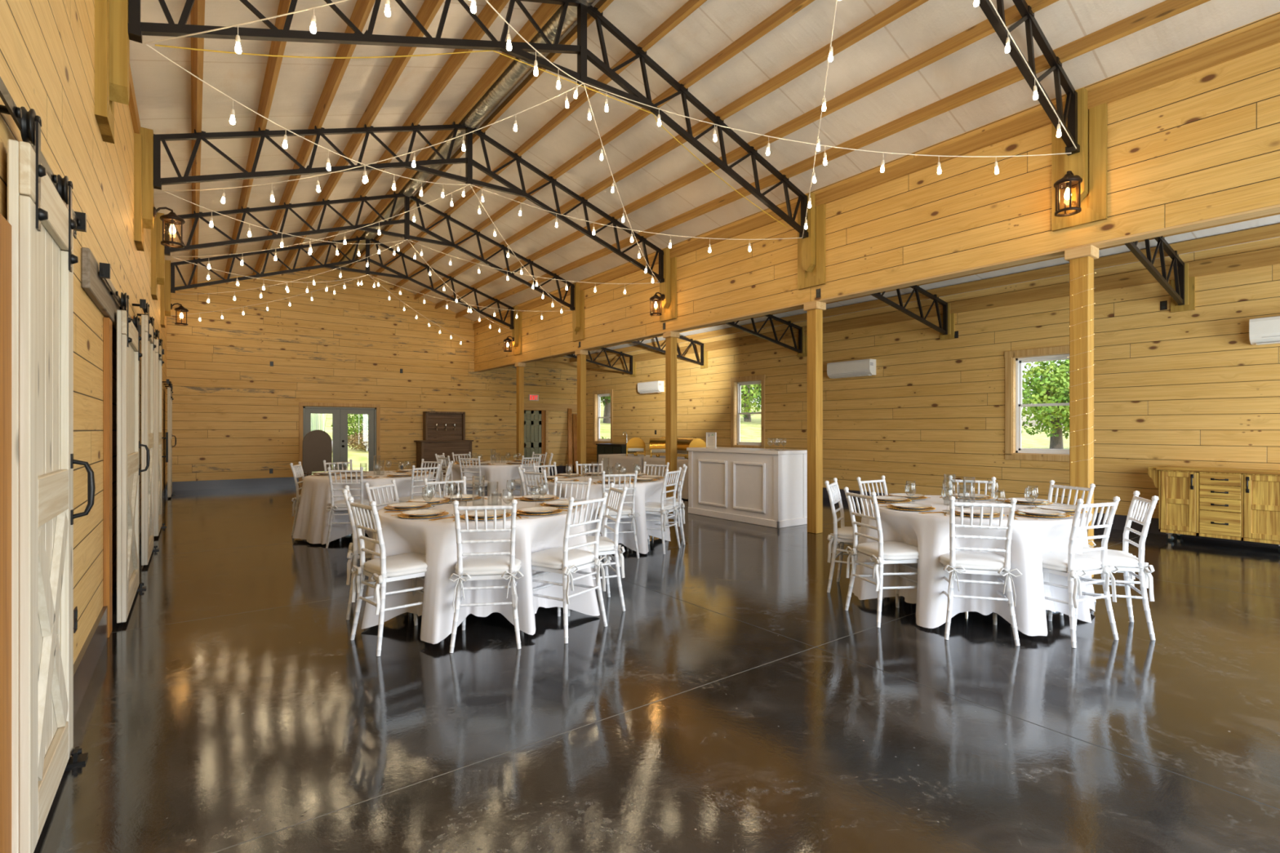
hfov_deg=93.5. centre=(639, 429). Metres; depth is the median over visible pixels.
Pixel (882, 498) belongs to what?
dinner plate
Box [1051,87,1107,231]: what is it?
wall post
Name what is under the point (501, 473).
tablecloth
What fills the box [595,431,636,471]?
cabinet
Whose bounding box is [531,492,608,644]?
chair
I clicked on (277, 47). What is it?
ceiling purlin
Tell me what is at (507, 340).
wall lantern
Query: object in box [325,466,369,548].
chair
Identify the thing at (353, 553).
chair
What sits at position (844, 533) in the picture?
cushion
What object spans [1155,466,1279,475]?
countertop
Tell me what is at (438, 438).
bar
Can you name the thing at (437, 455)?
chair
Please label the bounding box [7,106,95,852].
barn door
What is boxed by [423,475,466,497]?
chair
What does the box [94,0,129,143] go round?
wall post
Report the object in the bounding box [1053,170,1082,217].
wall lantern
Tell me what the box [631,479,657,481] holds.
charger plate
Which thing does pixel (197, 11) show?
ceiling purlin
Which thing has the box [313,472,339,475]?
charger plate
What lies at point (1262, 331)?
air conditioner
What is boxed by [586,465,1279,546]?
baseboard
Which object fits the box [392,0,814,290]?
ceiling purlin
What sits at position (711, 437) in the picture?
menu sign
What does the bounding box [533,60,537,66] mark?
socket
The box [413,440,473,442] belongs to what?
countertop
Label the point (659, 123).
string lights
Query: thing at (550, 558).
cushion
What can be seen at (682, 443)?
chafing dish
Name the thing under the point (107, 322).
door frame
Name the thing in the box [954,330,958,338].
wall outlet
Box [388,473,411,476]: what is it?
dinner plate
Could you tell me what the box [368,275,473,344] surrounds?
string lights
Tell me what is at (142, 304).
door track
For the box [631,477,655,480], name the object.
dinner plate
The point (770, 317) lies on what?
truss
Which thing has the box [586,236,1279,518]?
wall
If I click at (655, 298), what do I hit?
wall lantern
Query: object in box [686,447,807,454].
countertop
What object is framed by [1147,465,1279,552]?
sideboard
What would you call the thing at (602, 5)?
ceiling purlin
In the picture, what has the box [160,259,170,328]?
wall post
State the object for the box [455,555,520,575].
cushion
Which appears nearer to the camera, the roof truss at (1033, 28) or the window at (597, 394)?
the roof truss at (1033, 28)
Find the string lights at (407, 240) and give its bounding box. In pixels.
[407,240,511,332]
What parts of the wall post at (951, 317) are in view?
post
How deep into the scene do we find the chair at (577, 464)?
8.17 m
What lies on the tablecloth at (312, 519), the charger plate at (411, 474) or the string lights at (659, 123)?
the charger plate at (411, 474)
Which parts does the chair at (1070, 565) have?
leg, seat, leg, rail, rail, rail, rail, leg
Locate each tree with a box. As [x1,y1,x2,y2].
[600,395,610,423]
[740,383,760,422]
[751,384,760,407]
[1021,359,1069,448]
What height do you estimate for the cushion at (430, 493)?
0.068 m
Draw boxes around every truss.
[128,0,808,238]
[153,121,664,283]
[164,191,574,311]
[170,235,514,329]
[565,347,632,374]
[631,335,703,365]
[725,314,802,353]
[870,284,947,334]
[978,0,1079,155]
[1124,235,1184,305]
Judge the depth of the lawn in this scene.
48.36 m
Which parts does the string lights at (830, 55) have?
bulb, bulb, bulb, bulb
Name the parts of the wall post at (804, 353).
post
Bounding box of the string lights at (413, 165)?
[163,83,583,203]
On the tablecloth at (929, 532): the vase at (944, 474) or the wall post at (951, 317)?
the vase at (944, 474)
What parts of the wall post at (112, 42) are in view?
casing, casing sill, post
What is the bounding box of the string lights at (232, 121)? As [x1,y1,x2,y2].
[144,44,470,197]
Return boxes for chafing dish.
[626,436,645,456]
[648,436,678,457]
[676,437,706,459]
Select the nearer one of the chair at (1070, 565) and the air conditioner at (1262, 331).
the chair at (1070, 565)
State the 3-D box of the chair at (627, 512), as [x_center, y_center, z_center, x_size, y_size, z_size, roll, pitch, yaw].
[-0.259,0.896,6.502,0.453,0.933,0.484,0,0,-14]
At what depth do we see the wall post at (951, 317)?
9.97 m
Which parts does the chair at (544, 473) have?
leg, rail, rail, rail, leg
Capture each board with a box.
[80,247,122,331]
[302,430,332,472]
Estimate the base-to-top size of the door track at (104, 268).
0.080 m
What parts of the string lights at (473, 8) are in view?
bulb, bulb, bulb, bulb, bulb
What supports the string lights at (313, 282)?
hanging from the roof truss at (406, 221)
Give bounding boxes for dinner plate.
[315,471,337,474]
[344,475,369,478]
[387,502,427,508]
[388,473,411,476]
[398,469,417,471]
[400,509,444,516]
[406,471,428,474]
[408,497,446,503]
[443,494,479,500]
[463,510,506,518]
[506,462,524,463]
[517,506,558,514]
[522,494,556,500]
[542,475,565,479]
[542,500,577,506]
[551,478,577,480]
[556,473,578,476]
[583,471,605,475]
[599,479,624,483]
[623,472,645,475]
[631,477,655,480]
[638,475,662,478]
[875,495,908,502]
[888,493,924,498]
[889,502,932,509]
[951,493,990,498]
[954,508,999,515]
[1007,497,1048,503]
[1017,508,1066,516]
[1035,505,1083,512]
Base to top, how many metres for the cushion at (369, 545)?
0.068 m
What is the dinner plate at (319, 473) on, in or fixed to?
on the charger plate at (338, 473)
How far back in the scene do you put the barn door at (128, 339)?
4.21 m
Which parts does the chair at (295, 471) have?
leg, leg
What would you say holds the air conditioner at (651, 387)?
attached to the wall at (1190, 388)
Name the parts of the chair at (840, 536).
leg, rail, leg, seat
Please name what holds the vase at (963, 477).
on the tablecloth at (929, 532)
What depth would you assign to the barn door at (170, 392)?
11.79 m
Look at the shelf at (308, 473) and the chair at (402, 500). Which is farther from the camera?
the shelf at (308, 473)
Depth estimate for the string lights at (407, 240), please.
12.02 m
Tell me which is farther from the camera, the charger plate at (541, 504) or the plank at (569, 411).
the plank at (569, 411)
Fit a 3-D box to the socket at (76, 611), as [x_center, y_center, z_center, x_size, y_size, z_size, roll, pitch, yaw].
[-2.784,0.940,2.977,0.004,0.084,0.034,0,0,-37]
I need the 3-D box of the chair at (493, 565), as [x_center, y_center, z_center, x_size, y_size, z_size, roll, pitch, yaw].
[-0.976,0.896,3.905,0.453,0.933,0.484,0,0,-9]
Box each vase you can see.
[472,475,484,506]
[487,481,497,505]
[943,474,955,505]
[957,484,970,507]
[963,476,975,502]
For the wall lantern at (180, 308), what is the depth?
11.03 m
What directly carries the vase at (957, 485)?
on the tablecloth at (929, 532)
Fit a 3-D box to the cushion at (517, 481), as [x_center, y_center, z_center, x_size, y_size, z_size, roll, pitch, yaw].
[-1.992,0.876,10.245,0.420,0.068,0.408,0,0,-45]
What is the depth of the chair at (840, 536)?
5.04 m
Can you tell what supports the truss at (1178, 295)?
attached to the wall at (1205, 144)
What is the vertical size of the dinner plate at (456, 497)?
0.023 m
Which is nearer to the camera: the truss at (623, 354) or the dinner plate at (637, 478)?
the dinner plate at (637, 478)
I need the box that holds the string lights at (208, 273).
[173,257,368,292]
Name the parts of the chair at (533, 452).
leg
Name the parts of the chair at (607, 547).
seat, leg, rail, rail, rail, rail, leg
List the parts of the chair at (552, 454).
leg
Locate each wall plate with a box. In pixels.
[128,66,154,206]
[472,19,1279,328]
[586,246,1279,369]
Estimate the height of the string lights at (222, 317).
0.967 m
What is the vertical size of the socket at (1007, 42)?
0.046 m
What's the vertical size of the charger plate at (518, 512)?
0.015 m
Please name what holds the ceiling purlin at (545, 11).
attached to the ceiling at (714, 25)
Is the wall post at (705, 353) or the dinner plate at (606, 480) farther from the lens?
the wall post at (705, 353)
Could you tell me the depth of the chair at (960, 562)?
3.88 m
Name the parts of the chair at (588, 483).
leg, rail, rail, leg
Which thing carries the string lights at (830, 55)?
hanging from the roof truss at (1033, 28)
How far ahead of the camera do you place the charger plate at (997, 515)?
4.08 m
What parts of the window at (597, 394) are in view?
sash, sash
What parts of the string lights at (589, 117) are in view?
bulb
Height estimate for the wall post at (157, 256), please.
1.190 m
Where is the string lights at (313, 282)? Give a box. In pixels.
[182,240,406,302]
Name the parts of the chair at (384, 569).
leg, rail, rail, rail, rail, leg, seat, leg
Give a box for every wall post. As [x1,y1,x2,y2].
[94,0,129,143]
[133,127,153,251]
[151,212,164,300]
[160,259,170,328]
[512,306,521,355]
[572,282,584,342]
[630,355,635,377]
[659,248,676,321]
[700,343,707,368]
[797,192,825,289]
[797,327,807,357]
[939,302,955,340]
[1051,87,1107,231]
[1170,263,1195,312]
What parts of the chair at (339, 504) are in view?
leg, rail, rail, rail, rail, seat, leg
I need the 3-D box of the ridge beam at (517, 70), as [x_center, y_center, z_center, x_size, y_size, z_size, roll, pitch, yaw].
[-2.015,-4.199,7.784,0.236,0.230,18.905,0,0,-37]
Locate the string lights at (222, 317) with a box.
[170,275,365,320]
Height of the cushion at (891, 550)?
0.068 m
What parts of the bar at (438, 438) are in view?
corner post, tap frame, panel, corner post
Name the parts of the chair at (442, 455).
leg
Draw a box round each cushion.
[333,498,369,507]
[357,538,373,554]
[364,552,426,577]
[394,495,433,502]
[429,491,443,497]
[443,478,461,484]
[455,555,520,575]
[466,480,488,485]
[511,478,535,484]
[531,546,594,568]
[586,536,614,552]
[597,506,635,515]
[644,502,673,511]
[666,498,678,506]
[837,526,860,540]
[857,541,919,559]
[939,550,1010,570]
[1041,551,1102,572]
[1076,546,1138,567]
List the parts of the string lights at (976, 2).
bulb, bulb, bulb, bulb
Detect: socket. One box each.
[75,610,77,628]
[230,108,235,115]
[235,35,240,44]
[283,134,287,141]
[311,14,315,24]
[385,0,390,6]
[506,33,511,41]
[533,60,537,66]
[1005,36,1009,44]
[1033,85,1037,92]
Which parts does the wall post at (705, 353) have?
post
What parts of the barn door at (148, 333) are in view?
plank panel, rail, rail, rail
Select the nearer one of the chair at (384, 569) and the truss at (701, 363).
the chair at (384, 569)
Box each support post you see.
[515,362,525,459]
[574,349,587,474]
[662,330,679,498]
[804,301,826,533]
[1064,244,1098,577]
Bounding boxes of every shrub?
[331,413,368,442]
[347,431,368,451]
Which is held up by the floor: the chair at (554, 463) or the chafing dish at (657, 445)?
the chair at (554, 463)
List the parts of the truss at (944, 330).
post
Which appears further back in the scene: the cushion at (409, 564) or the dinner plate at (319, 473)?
the dinner plate at (319, 473)
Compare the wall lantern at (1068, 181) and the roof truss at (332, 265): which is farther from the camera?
the roof truss at (332, 265)
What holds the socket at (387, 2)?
attached to the string lights at (313, 27)
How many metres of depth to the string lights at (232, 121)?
5.05 m
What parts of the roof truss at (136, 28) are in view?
post, king post, post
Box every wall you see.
[0,0,166,663]
[166,262,577,481]
[474,11,1279,371]
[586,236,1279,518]
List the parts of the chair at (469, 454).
rail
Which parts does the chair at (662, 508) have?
seat, leg, rail, rail, leg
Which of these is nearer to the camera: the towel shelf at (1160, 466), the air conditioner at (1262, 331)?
the air conditioner at (1262, 331)
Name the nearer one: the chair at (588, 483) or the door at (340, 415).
the chair at (588, 483)
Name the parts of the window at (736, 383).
sash, sash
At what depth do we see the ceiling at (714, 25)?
6.71 m
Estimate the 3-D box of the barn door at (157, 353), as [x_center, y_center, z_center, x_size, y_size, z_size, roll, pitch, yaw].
[-6.346,0.050,7.961,0.147,2.620,1.150,0,0,-37]
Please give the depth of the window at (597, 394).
18.84 m
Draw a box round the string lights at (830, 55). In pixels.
[802,0,837,236]
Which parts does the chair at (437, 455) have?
leg, leg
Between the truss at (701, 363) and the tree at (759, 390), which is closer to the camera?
the truss at (701, 363)
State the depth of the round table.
4.32 m
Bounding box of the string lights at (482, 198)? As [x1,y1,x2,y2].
[471,184,802,253]
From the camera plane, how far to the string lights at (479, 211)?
9.64 m
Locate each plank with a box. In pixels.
[567,408,573,472]
[572,413,577,472]
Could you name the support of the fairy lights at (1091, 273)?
attached to the support post at (1081, 259)
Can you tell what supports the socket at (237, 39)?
attached to the string lights at (313, 27)
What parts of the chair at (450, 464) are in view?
leg, leg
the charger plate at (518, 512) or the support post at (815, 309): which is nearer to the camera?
the charger plate at (518, 512)
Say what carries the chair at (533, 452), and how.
on the floor
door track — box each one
[0,76,86,231]
[98,262,141,334]
[132,298,164,354]
[162,379,172,389]
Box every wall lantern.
[153,206,185,248]
[170,302,188,325]
[503,336,514,351]
[649,292,665,315]
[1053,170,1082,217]
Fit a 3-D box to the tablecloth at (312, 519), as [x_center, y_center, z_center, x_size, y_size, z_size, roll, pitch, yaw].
[-3.516,0.970,7.869,1.757,0.751,1.702,0,0,-37]
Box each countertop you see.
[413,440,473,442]
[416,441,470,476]
[595,443,626,445]
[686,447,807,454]
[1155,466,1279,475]
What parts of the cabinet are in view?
door, door, door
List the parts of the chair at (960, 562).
leg, seat, rail, rail, rail, rail, leg, leg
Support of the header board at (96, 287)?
attached to the wall at (47, 46)
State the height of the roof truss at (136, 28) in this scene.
1.696 m
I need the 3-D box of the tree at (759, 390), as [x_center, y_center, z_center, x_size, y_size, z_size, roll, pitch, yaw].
[19.621,-5.665,87.329,9.221,6.815,7.752,0,0,33]
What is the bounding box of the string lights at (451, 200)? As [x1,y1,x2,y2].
[171,184,469,269]
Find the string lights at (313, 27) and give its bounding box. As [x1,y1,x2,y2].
[144,0,391,53]
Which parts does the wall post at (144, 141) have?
casing, casing sill, post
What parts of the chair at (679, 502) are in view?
leg, leg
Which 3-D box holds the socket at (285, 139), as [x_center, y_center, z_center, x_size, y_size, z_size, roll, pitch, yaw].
[-2.954,-2.429,5.020,0.027,0.045,0.027,4,2,-36]
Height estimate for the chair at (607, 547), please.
0.933 m
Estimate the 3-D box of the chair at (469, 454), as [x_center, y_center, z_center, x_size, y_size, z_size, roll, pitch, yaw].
[-3.216,0.896,11.210,0.453,0.933,0.484,0,0,-45]
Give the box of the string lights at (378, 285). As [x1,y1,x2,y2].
[368,274,570,319]
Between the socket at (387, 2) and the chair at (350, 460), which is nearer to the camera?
the socket at (387, 2)
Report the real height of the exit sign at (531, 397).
0.190 m
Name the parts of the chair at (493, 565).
leg, leg, rail, rail, rail, rail, seat, leg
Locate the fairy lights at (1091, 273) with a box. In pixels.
[1067,273,1095,462]
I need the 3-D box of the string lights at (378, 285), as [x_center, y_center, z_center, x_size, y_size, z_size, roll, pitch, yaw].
[-3.645,-2.820,12.763,4.431,1.028,0.045,0,0,5]
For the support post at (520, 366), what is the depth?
15.05 m
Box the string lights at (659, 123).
[583,83,1071,174]
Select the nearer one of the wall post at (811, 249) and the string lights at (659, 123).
the string lights at (659, 123)
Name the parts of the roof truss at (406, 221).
post, king post, post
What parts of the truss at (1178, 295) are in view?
post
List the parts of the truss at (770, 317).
post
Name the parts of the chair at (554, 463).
leg, rail, leg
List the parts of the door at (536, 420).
panel, panel, panel, panel, panel, panel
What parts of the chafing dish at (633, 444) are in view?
roll lid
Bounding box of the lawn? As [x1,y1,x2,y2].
[311,402,1069,472]
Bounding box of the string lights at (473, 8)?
[470,0,583,98]
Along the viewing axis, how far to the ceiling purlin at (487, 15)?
7.24 m
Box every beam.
[336,0,595,267]
[568,223,1279,362]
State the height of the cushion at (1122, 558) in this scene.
0.068 m
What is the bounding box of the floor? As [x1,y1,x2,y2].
[33,471,1279,852]
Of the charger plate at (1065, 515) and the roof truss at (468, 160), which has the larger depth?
the roof truss at (468, 160)
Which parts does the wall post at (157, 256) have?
casing, casing sill, post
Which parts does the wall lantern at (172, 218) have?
wall plate, arm, bulb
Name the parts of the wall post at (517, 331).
post, casing sill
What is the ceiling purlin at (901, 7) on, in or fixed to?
attached to the ceiling at (714, 25)
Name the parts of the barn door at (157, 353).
plank panel, rail, rail, rail, handle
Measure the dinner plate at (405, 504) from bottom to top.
0.023 m
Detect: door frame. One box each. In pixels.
[0,213,11,852]
[102,317,111,637]
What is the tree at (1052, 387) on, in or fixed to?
on the lawn
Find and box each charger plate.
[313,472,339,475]
[342,475,372,479]
[383,504,431,510]
[386,474,414,476]
[397,511,448,518]
[406,499,448,504]
[444,496,481,501]
[460,513,511,519]
[515,509,561,515]
[519,496,559,501]
[540,503,580,507]
[596,480,626,483]
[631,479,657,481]
[876,499,911,502]
[886,505,935,511]
[887,494,927,499]
[948,494,992,499]
[955,511,1004,517]
[1004,499,1053,504]
[1014,511,1071,517]
[1031,506,1087,513]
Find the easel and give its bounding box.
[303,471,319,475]
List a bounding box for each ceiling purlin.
[191,0,204,288]
[223,0,291,284]
[252,0,375,279]
[279,0,444,275]
[306,0,509,271]
[330,3,561,262]
[348,0,613,268]
[370,0,706,279]
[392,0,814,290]
[413,0,928,299]
[434,0,1058,308]
[455,0,1210,318]
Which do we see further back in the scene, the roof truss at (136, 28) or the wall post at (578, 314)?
the wall post at (578, 314)
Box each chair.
[289,461,304,535]
[323,459,352,471]
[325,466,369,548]
[342,484,373,620]
[347,496,426,656]
[364,479,399,596]
[394,463,440,502]
[420,458,443,491]
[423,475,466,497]
[429,460,453,497]
[435,453,447,492]
[436,454,461,494]
[448,499,524,653]
[452,452,471,462]
[457,456,488,496]
[511,454,541,496]
[517,465,527,495]
[522,468,548,495]
[531,451,546,475]
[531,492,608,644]
[532,462,556,494]
[539,453,553,476]
[552,476,591,536]
[568,482,627,616]
[575,461,602,474]
[597,470,640,560]
[630,466,681,554]
[643,461,670,538]
[648,464,687,545]
[824,477,884,599]
[844,486,919,627]
[856,475,888,503]
[939,496,1022,645]
[948,475,995,497]
[1010,496,1119,648]
[1047,480,1096,602]
[1059,490,1159,639]
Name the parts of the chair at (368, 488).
leg, rail, rail, leg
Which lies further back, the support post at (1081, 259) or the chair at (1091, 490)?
the support post at (1081, 259)
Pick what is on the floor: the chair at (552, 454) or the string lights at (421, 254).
the chair at (552, 454)
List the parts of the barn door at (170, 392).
plank panel, handle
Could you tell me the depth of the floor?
2.85 m
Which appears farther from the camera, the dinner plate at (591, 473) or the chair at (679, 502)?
the dinner plate at (591, 473)
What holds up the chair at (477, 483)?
on the floor
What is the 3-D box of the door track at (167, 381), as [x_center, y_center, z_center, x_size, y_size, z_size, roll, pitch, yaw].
[-9.597,-0.905,12.242,0.108,0.080,2.300,0,0,-37]
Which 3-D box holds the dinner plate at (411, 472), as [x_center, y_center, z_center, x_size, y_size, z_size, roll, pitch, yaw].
[-2.958,0.576,8.020,0.286,0.023,0.286,0,0,-12]
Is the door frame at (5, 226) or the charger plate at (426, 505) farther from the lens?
the charger plate at (426, 505)
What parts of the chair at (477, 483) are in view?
leg, rail, rail, seat, leg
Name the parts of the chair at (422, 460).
rail, leg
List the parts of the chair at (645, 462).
leg, rail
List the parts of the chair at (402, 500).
leg, rail, rail, rail, rail, leg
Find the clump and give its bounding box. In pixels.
[311,413,327,431]
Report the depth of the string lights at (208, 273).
10.39 m
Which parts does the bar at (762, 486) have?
corner trim, panel frame, moulding, panel frame, corner trim, corner trim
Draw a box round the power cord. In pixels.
[155,44,786,226]
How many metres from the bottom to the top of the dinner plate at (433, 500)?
0.023 m
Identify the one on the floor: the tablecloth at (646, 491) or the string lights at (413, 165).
the tablecloth at (646, 491)
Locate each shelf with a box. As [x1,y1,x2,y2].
[303,471,319,474]
[1147,465,1166,469]
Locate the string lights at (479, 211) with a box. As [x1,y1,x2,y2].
[470,185,571,313]
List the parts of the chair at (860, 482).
leg, rail, leg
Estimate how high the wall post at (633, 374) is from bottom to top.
0.590 m
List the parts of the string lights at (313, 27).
bulb, bulb, bulb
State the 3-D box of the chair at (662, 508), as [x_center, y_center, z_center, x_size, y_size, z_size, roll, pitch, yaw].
[0.182,0.896,6.842,0.484,0.933,0.453,0,0,28]
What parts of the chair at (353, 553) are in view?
leg, leg, seat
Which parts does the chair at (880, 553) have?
leg, rail, rail, rail, rail, leg, seat, leg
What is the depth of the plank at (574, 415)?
19.17 m
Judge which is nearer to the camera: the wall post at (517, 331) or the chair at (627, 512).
the chair at (627, 512)
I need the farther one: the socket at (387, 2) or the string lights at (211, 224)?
the string lights at (211, 224)
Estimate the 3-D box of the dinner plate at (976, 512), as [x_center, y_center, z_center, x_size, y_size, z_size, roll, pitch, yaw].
[2.326,0.576,4.165,0.286,0.023,0.286,0,0,24]
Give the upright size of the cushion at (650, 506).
0.068 m
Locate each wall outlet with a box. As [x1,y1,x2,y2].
[73,230,76,239]
[73,606,77,633]
[816,288,820,297]
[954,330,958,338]
[1160,300,1167,310]
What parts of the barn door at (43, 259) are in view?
plank panel, rail, rail, rail, handle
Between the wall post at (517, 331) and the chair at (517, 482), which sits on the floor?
the chair at (517, 482)
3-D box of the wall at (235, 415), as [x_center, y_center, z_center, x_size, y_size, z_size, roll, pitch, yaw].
[-6.196,-1.482,16.470,10.850,5.684,0.140,0,0,-37]
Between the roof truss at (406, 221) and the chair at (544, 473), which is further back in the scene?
the roof truss at (406, 221)
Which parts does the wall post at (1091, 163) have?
post, casing sill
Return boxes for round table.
[964,611,968,618]
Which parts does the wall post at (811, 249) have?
post, casing sill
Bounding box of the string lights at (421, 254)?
[407,239,659,293]
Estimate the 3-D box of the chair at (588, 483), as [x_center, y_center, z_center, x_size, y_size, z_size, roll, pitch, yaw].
[-0.700,0.896,5.231,0.453,0.933,0.484,0,0,23]
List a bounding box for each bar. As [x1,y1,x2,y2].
[413,411,473,476]
[686,447,807,528]
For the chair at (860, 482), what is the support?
on the floor
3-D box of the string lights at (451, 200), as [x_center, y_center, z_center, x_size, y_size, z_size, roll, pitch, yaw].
[-4.517,-2.809,8.412,4.439,1.049,0.051,0,0,6]
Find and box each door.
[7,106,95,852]
[116,292,150,622]
[141,302,159,565]
[153,328,168,536]
[167,380,176,497]
[298,402,380,484]
[524,403,577,472]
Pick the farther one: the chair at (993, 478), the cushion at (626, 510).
the cushion at (626, 510)
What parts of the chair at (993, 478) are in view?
leg, rail, leg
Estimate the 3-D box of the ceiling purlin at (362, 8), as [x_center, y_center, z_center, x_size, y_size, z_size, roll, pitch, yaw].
[-3.486,-3.609,6.659,0.087,0.147,18.850,0,0,-37]
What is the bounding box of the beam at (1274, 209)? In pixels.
[474,204,1279,372]
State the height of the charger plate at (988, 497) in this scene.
0.015 m
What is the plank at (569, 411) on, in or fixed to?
on the floor
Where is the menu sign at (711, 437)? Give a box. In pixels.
[706,432,716,448]
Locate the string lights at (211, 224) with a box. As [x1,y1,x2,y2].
[164,191,407,256]
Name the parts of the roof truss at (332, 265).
post, king post, post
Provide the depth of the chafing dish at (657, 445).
12.65 m
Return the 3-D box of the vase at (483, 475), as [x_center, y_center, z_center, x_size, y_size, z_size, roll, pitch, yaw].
[-1.234,0.474,4.602,0.090,0.240,0.090,0,0,-37]
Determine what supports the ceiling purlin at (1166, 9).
attached to the ceiling at (714, 25)
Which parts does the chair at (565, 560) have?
leg, seat, leg, rail, rail, rail, rail, leg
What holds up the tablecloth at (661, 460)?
on the buffet table
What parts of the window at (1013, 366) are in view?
sash, sash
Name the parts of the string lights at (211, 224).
bulb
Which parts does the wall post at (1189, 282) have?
post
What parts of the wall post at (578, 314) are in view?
post, casing sill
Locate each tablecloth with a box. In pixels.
[292,471,434,544]
[361,496,599,644]
[448,460,539,496]
[537,474,671,554]
[598,453,662,474]
[643,456,688,498]
[852,495,1095,635]
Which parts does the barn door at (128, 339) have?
plank panel, rail, rail, rail, handle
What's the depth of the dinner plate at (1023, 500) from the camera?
4.85 m
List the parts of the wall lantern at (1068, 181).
bulb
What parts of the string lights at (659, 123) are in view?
bulb, bulb, bulb, bulb, bulb, bulb, bulb, bulb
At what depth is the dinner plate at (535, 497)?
5.12 m
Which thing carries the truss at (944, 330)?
attached to the wall at (1205, 144)
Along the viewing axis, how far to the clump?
27.19 m
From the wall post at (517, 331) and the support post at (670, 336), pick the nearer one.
the support post at (670, 336)
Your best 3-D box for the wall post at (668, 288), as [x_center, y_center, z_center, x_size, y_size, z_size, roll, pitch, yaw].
[0.442,-2.465,10.261,0.125,1.190,0.420,0,0,-37]
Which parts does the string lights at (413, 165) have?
bulb, bulb, bulb, bulb, bulb, bulb, bulb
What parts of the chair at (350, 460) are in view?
leg, rail, leg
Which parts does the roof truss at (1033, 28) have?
post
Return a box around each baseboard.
[73,481,167,720]
[172,465,573,490]
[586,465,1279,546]
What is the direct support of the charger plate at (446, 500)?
on the tablecloth at (436, 540)
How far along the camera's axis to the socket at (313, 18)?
3.74 m
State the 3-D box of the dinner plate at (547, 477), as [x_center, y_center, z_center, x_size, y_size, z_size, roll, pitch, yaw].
[-1.019,0.576,7.170,0.286,0.023,0.286,0,0,-8]
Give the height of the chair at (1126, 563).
0.933 m
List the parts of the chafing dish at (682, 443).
roll lid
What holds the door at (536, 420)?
in the wall at (235, 415)
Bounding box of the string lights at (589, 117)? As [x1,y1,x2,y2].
[583,84,659,283]
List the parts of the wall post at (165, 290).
casing, post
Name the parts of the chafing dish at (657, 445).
roll lid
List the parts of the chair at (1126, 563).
leg, seat, leg, rail, rail, rail, rail, leg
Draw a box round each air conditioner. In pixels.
[637,381,663,393]
[826,359,875,378]
[1248,315,1279,345]
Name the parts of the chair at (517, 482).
leg, rail, leg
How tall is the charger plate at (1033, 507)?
0.015 m
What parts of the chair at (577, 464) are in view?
leg, rail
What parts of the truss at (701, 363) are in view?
post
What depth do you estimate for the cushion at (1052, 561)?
3.90 m
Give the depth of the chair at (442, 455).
10.72 m
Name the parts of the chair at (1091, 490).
leg, rail, rail, leg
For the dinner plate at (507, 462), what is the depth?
10.32 m
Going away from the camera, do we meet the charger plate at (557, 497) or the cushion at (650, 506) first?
the charger plate at (557, 497)
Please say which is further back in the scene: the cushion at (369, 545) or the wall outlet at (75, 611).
the cushion at (369, 545)
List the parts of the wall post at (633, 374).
post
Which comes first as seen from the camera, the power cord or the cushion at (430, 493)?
the power cord
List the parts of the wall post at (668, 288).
post, casing sill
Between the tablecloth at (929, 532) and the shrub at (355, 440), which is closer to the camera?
the tablecloth at (929, 532)
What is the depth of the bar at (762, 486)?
8.72 m
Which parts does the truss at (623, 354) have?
post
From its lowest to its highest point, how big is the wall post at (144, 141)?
1.190 m
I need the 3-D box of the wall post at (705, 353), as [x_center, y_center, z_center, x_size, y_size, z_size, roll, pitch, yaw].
[1.571,-1.795,14.798,0.045,0.590,0.230,0,0,-37]
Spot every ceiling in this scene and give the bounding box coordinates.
[129,0,1279,320]
[562,214,1279,358]
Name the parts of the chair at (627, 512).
leg, seat, rail, rail, leg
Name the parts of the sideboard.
door panel, door panel, door, handle, handle, handle, handle, handle, drawer, drawer, drawer, drawer, handle, door, door panel, door panel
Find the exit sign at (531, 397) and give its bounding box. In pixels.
[528,394,538,400]
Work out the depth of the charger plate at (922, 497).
5.14 m
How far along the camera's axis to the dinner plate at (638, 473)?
7.75 m
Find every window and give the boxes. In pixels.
[592,389,613,444]
[730,374,765,448]
[1004,345,1069,462]
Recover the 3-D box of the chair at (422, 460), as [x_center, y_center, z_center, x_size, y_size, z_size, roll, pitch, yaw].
[-3.110,0.896,8.556,0.453,0.933,0.484,0,0,22]
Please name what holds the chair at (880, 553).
on the floor
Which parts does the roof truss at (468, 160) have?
post, king post, post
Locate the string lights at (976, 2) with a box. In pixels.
[973,0,1076,148]
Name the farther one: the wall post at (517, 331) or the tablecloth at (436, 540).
the wall post at (517, 331)
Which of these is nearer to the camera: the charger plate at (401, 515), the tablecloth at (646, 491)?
the charger plate at (401, 515)
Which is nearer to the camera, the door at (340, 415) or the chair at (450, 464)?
the chair at (450, 464)
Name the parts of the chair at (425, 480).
leg, rail, leg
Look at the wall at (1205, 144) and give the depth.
6.19 m
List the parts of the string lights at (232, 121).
bulb, bulb, bulb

